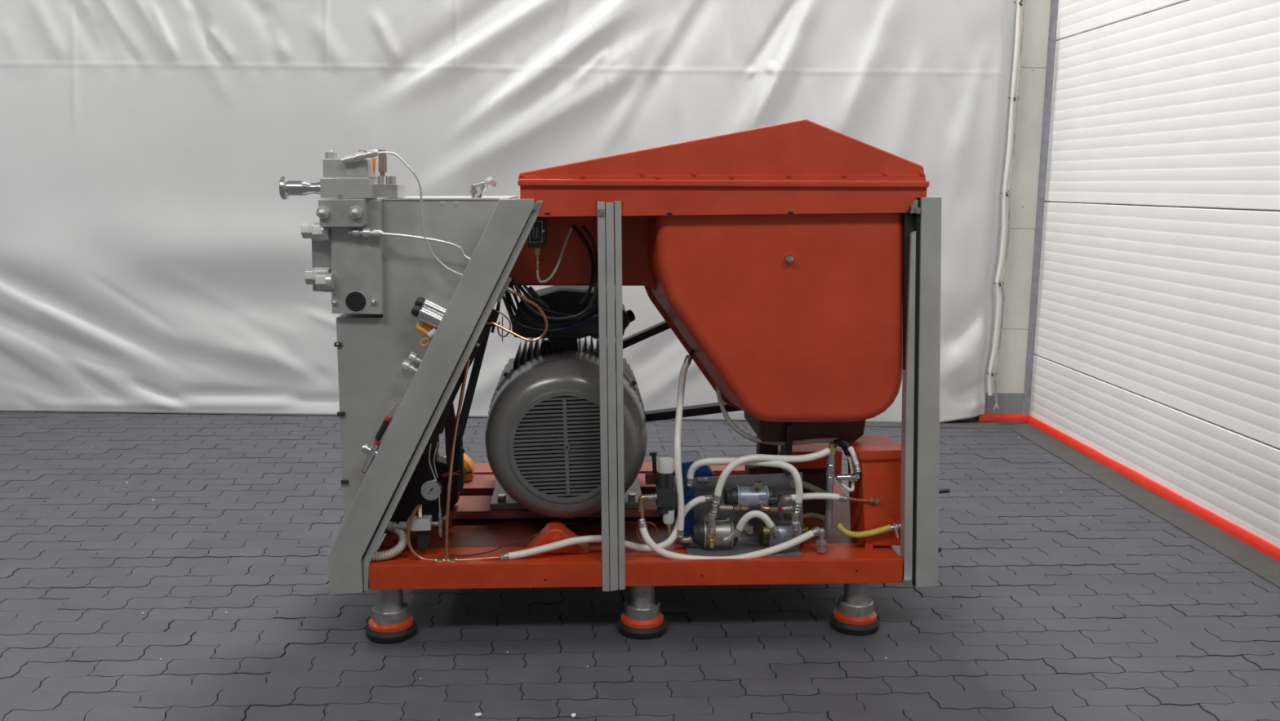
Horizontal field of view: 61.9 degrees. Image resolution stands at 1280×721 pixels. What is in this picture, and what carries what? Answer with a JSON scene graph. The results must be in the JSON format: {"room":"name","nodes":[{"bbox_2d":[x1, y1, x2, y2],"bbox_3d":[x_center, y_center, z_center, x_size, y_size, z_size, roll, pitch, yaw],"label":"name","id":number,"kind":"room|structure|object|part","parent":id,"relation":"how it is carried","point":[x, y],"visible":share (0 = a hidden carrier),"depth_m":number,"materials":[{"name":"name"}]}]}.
{"room":"workspace","nodes":[
{"label":"workspace","id":0,"kind":"room"},
{"bbox_2d":[0,411,1279,720],"bbox_3d":[-1.568,0.825,4.409,9.800,0.102,6.700,0,9,-3],"label":"floor","id":1,"kind":"structure","parent":0,"point":[1081,602],"depth_m":3.78,"materials":[{"name":"grey"}]},
{"bbox_2d":[475,712,482,716],"bbox_3d":[-0.460,1.009,3.044,0.021,0.003,0.015,0,9,-3],"label":"chip","id":2,"kind":"object","parent":1,"relation":"on","point":[477,714],"visible":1,"depth_m":3.04,"materials":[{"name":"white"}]},
{"bbox_2d":[279,119,950,643],"bbox_3d":[-0.045,-0.004,3.991,2.263,1.703,1.193,0,9,-3],"label":"machine","id":3,"kind":"object","parent":1,"relation":"on","point":[797,264],"visible":1,"depth_m":3.48,"materials":[{"name":"orange paint"}]},
{"bbox_2d":[330,297,339,306],"bbox_3d":[-0.974,-0.186,3.413,0.026,0.026,0.002,0,9,-3],"label":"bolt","id":4,"kind":"object","parent":3,"relation":"in","point":[335,301],"depth_m":3.41,"materials":[{"name":"metal"}]},
{"bbox_3d":[-0.884,-0.596,3.324,0.072,0.054,0.014,0,9,-3],"label":"inset plate","id":5,"kind":"part","parent":3,"relation":"part of","materials":[{"name":"metal"}]},
{"bbox_2d":[369,297,377,306],"bbox_3d":[-0.852,-0.188,3.420,0.026,0.026,0.002,0,9,-3],"label":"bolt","id":6,"kind":"object","parent":3,"relation":"in","point":[373,301],"depth_m":3.42,"materials":[{"name":"metal"}]},
{"bbox_3d":[-0.834,0.781,3.568,0.081,0.099,0.081,0,9,-3],"label":"steel post","id":7,"kind":"part","parent":3,"relation":"part of","materials":[{"name":"silver metal"}]},
{"bbox_3d":[-0.834,0.871,3.583,0.148,0.024,0.148,0,9,-3],"label":"red plate","id":8,"kind":"part","parent":3,"relation":"part of","materials":[{"name":"orange paint"}]},
{"bbox_3d":[-0.732,0.021,3.412,0.065,0.049,0.038,0,9,-3],"label":"panel knob","id":9,"kind":"part","parent":3,"relation":"part of","materials":[{"name":"metal"}]},
{"bbox_3d":[-0.724,0.126,3.439,0.578,1.285,0.082,0,9,-3],"label":"post","id":10,"kind":"part","parent":3,"relation":"part of","materials":[{"name":"metal"}]},
{"bbox_3d":[-0.719,-0.004,3.454,0.065,0.049,0.038,0,9,-3],"label":"panel knob","id":11,"kind":"part","parent":3,"relation":"part of","materials":[{"name":"metal"}]},
{"bbox_3d":[-0.729,0.504,3.541,0.018,0.052,0.041,-1,10,-9],"label":"block stem","id":12,"kind":"part","parent":3,"relation":"part of","materials":[{"name":"gold metal"}]},
{"bbox_3d":[-0.716,0.593,3.554,0.050,0.060,0.030,0,9,-3],"label":"block stem","id":13,"kind":"part","parent":3,"relation":"part of","materials":[{"name":"black metal"}]},
{"bbox_3d":[-0.667,0.129,3.387,0.670,1.274,0.032,0,9,-3],"label":"slanted post","id":14,"kind":"part","parent":3,"relation":"part of","materials":[{"name":"metal"}]},
{"bbox_3d":[-0.659,0.298,3.787,0.064,0.326,0.040,0,9,-3],"label":"brace plate","id":15,"kind":"part","parent":3,"relation":"part of","materials":[{"name":"brown paint"}]},
{"bbox_3d":[-0.636,0.356,3.783,0.024,0.207,0.050,0,9,-3],"label":"brace arm","id":16,"kind":"part","parent":3,"relation":"part of","materials":[{"name":"black metal"}]},
{"bbox_3d":[-0.678,0.544,4.132,0.024,0.020,0.460,0,9,-3],"label":"slide leg","id":17,"kind":"part","parent":3,"relation":"part of","materials":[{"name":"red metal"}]},
{"bbox_3d":[-0.534,-0.563,3.531,0.054,0.066,0.102,-5,11,-31],"label":"lever","id":18,"kind":"part","parent":3,"relation":"part of","materials":[{"name":"metal"}]},
{"bbox_3d":[-0.490,-0.581,3.494,0.037,0.038,0.028,-5,11,-32],"label":"lever knob","id":19,"kind":"part","parent":3,"relation":"part of","materials":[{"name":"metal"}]},
{"bbox_3d":[-0.313,0.497,4.298,0.831,0.030,0.200,0,9,-3],"label":"slide rail","id":20,"kind":"part","parent":3,"relation":"part of","materials":[{"name":"red metal"}]},
{"bbox_3d":[-0.269,-0.168,3.756,0.272,0.149,0.015,0,9,-3],"label":"box lid","id":21,"kind":"part","parent":3,"relation":"part of","materials":[{"name":"black metal"}]},
{"bbox_3d":[-0.282,0.183,4.167,0.476,0.476,0.680,0,9,-3],"label":"electric motor","id":22,"kind":"part","parent":3,"relation":"part of","materials":[{"name":"grey paint"}]},
{"bbox_3d":[-0.121,-0.291,3.783,0.739,0.478,0.340,0,9,-3],"label":"guard arm","id":23,"kind":"part","parent":3,"relation":"part of","materials":[{"name":"red paint"}]},
{"bbox_3d":[-0.091,0.130,3.438,0.047,1.266,0.060,0,9,-3],"label":"post","id":24,"kind":"part","parent":3,"relation":"part of","materials":[{"name":"metal"}]},
{"bbox_3d":[-0.041,0.559,4.173,1.755,0.009,1.010,0,9,-3],"label":"deck plate","id":25,"kind":"part","parent":3,"relation":"part of","materials":[{"name":"red paint"}]},
{"bbox_3d":[-0.036,0.599,4.098,1.763,0.105,1.180,0,9,-3],"label":"frame","id":26,"kind":"part","parent":3,"relation":"part of","materials":[{"name":"orange paint"}]},
{"bbox_3d":[0.008,0.870,3.633,0.148,0.024,0.148,0,9,-3],"label":"red plate","id":27,"kind":"part","parent":3,"relation":"part of","materials":[{"name":"orange paint"}]},
{"bbox_3d":[0.009,0.780,3.618,0.081,0.099,0.081,0,9,-3],"label":"steel post","id":28,"kind":"part","parent":3,"relation":"part of","materials":[{"name":"silver metal"}]},
{"bbox_3d":[0.041,0.400,3.618,0.045,0.035,0.030,0,9,-3],"label":"lever","id":29,"kind":"part","parent":3,"relation":"part of","materials":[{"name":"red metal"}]},
{"bbox_3d":[0.045,0.345,3.612,0.026,0.072,0.015,0,9,-3],"label":"shut lever","id":30,"kind":"part","parent":3,"relation":"part of","materials":[{"name":"black metal"}]},
{"bbox_3d":[-0.018,0.470,4.571,1.747,0.035,0.150,0,9,-3],"label":"rail","id":31,"kind":"part","parent":3,"relation":"part of","materials":[{"name":"red metal"}]},
{"bbox_3d":[0.068,0.544,4.177,0.037,0.020,0.460,0,9,-3],"label":"slide leg","id":32,"kind":"part","parent":3,"relation":"part of","materials":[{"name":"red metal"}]},
{"bbox_3d":[0.086,0.350,3.567,0.054,0.046,0.054,0,9,-3],"label":"white knob","id":33,"kind":"part","parent":3,"relation":"part of","materials":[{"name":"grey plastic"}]},
{"bbox_2d":[662,510,674,524],"bbox_3d":[0.096,0.525,3.586,0.039,0.052,0.039,0,9,-3],"label":"bowl","id":34,"kind":"object","parent":3,"relation":"on","point":[668,515],"depth_m":3.57,"materials":[{"name":"grey plastic"}]},
{"bbox_3d":[0.197,0.386,3.823,0.126,0.096,0.160,0,9,-3],"label":"blue motor","id":35,"kind":"part","parent":3,"relation":"part of","materials":[{"name":"paint"}]},
{"bbox_2d":[517,119,929,187],"bbox_3d":[0.234,-0.736,3.869,1.289,0.213,1.148,0,9,-3],"label":"hood","id":36,"kind":"object","parent":3,"relation":"attached to","point":[803,153],"depth_m":3.33,"materials":[{"name":"red paint"}]},
{"bbox_2d":[722,529,737,543],"bbox_3d":[0.303,0.590,3.579,0.052,0.048,0.027,0,9,-3],"label":"outlet","id":37,"kind":"object","parent":3,"relation":"attached to","point":[729,536],"depth_m":3.58,"materials":[{"name":"metal"}]},
{"bbox_3d":[0.377,0.499,3.734,0.397,0.219,0.006,0,9,-3],"label":"mounting plate","id":38,"kind":"part","parent":3,"relation":"part of","materials":[{"name":"grey metal"}]},
{"bbox_3d":[0.394,0.417,3.594,0.031,0.018,0.025,0,9,-3],"label":"brass plate","id":39,"kind":"part","parent":3,"relation":"part of","materials":[{"name":"gold metal"}]},
{"bbox_3d":[0.473,0.361,3.983,0.070,0.170,0.070,0,9,-3],"label":"mount leg","id":40,"kind":"part","parent":3,"relation":"part of","materials":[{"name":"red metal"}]},
{"bbox_3d":[0.740,0.870,3.678,0.148,0.024,0.148,0,9,-3],"label":"red plate","id":41,"kind":"part","parent":3,"relation":"part of","materials":[{"name":"orange paint"}]},
{"bbox_3d":[0.741,0.780,3.663,0.081,0.099,0.081,0,9,-3],"label":"steel post","id":42,"kind":"part","parent":3,"relation":"part of","materials":[{"name":"silver metal"}]},
{"bbox_3d":[0.815,0.464,3.730,0.181,0.367,0.222,0,9,-3],"label":"oil tank","id":43,"kind":"part","parent":3,"relation":"part of","materials":[{"name":"red metal"}]},
{"bbox_3d":[0.943,0.120,3.487,0.125,1.294,0.024,0,9,-3],"label":"post","id":44,"kind":"part","parent":3,"relation":"part of","materials":[{"name":"metal"}]},
{"bbox_3d":[1.050,0.468,3.797,0.101,0.024,0.015,0,9,-3],"label":"tie rod","id":45,"kind":"part","parent":3,"relation":"part of","materials":[{"name":"black metal"}]},
{"bbox_2d":[957,0,1050,420],"bbox_3d":[-1.890,-1.348,6.811,9.490,3.400,0.200,1,9,1],"label":"wall","id":46,"kind":"structure","parent":0,"point":[1011,368],"depth_m":6.72,"materials":[{"name":"paint"}]},
{"bbox_2d":[0,0,1022,422],"bbox_3d":[-1.413,-1.243,6.649,7.403,3.246,0.140,1,9,1],"label":"tarpaulin","id":47,"kind":"object","parent":46,"relation":"hanging from","point":[153,259],"visible":0.72,"depth_m":6.59,"materials":[{"name":"plastic"}]},
{"bbox_2d":[993,0,1024,409],"bbox_3d":[2.269,-0.998,6.571,0.057,2.653,0.041,0,9,-3],"label":"rope","id":48,"kind":"object","parent":47,"relation":"hanging from","point":[1023,5],"visible":1,"depth_m":6.56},
{"bbox_2d":[864,420,1025,428],"bbox_3d":[1.851,0.414,6.832,1.337,0.025,0.221,1,9,1],"label":"trim","id":49,"kind":"structure","parent":46,"relation":"attached to","point":[954,424],"depth_m":6.80,"materials":[{"name":"concrete"}]},
{"bbox_2d":[977,413,1026,422],"bbox_3d":[2.351,0.370,6.914,0.334,0.046,0.048,0,9,-3],"label":"baseboard","id":50,"kind":"structure","parent":46,"relation":"attached to","point":[986,417],"depth_m":6.91,"materials":[{"name":"red plastic"}]},
{"bbox_3d":[-2.027,-0.048,6.943,9.218,0.417,0.030,1,9,1],"label":"concrete panel","id":51,"kind":"part","parent":46,"relation":"part of","materials":[{"name":"beige concrete"}]},
{"bbox_3d":[-2.022,-0.570,6.857,9.218,0.636,0.030,1,9,1],"label":"concrete panel","id":52,"kind":"part","parent":46,"relation":"part of","materials":[{"name":"beige concrete"}]},
{"bbox_3d":[-2.014,-1.370,6.724,9.218,0.981,0.030,1,9,1],"label":"concrete panel","id":53,"kind":"part","parent":46,"relation":"part of","materials":[{"name":"beige concrete"}]},
{"bbox_3d":[-2.005,-2.434,6.548,9.218,1.171,0.030,1,9,1],"label":"concrete panel","id":54,"kind":"part","parent":46,"relation":"part of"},
{"bbox_2d":[1029,0,1279,547],"bbox_3d":[2.721,-0.798,3.749,0.130,3.400,6.503,0,9,-3],"label":"garage door","id":55,"kind":"structure","parent":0,"point":[1157,344],"depth_m":5.25,"materials":[{"name":"white metal"}]},
{"bbox_2d":[1022,0,1058,415],"bbox_3d":[2.521,-1.284,6.646,0.055,3.350,0.050,0,9,-3],"label":"trim","id":56,"kind":"structure","parent":55,"relation":"attached to","point":[1041,201],"depth_m":6.68,"materials":[{"name":"grey metal"}]},
{"bbox_3d":[2.683,-1.922,3.407,0.021,0.954,6.201,0,9,-3],"label":"wall panel","id":57,"kind":"part","parent":55,"relation":"part of","materials":[{"name":"white metal"}]},
{"bbox_2d":[1009,422,1279,588],"bbox_3d":[2.552,0.911,3.869,0.210,0.026,6.203,0,9,-3],"label":"door threshold","id":58,"kind":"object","parent":55,"relation":"attached to","point":[1246,556],"depth_m":5.05,"materials":[{"name":"concrete"}]},
{"bbox_2d":[1025,414,1279,561],"bbox_3d":[2.635,0.876,3.869,0.029,0.049,6.201,0,9,-3],"label":"baseboard","id":59,"kind":"structure","parent":55,"relation":"attached to","point":[1249,538],"depth_m":5.22,"materials":[{"name":"red paint"}]},
{"bbox_3d":[2.659,0.674,3.837,0.021,0.420,6.201,0,9,-3],"label":"wall panel","id":60,"kind":"part","parent":55,"relation":"part of","materials":[{"name":"white metal"}]},
{"bbox_3d":[2.665,-0.013,3.724,0.120,0.961,6.200,0,9,-3],"label":"wall panel","id":61,"kind":"part","parent":55,"relation":"part of","materials":[{"name":"white metal"}]},
{"bbox_3d":[2.674,-0.969,3.565,0.120,0.966,6.200,0,9,-3],"label":"wall panel","id":62,"kind":"part","parent":55,"relation":"part of","materials":[{"name":"white metal"}]}
]}

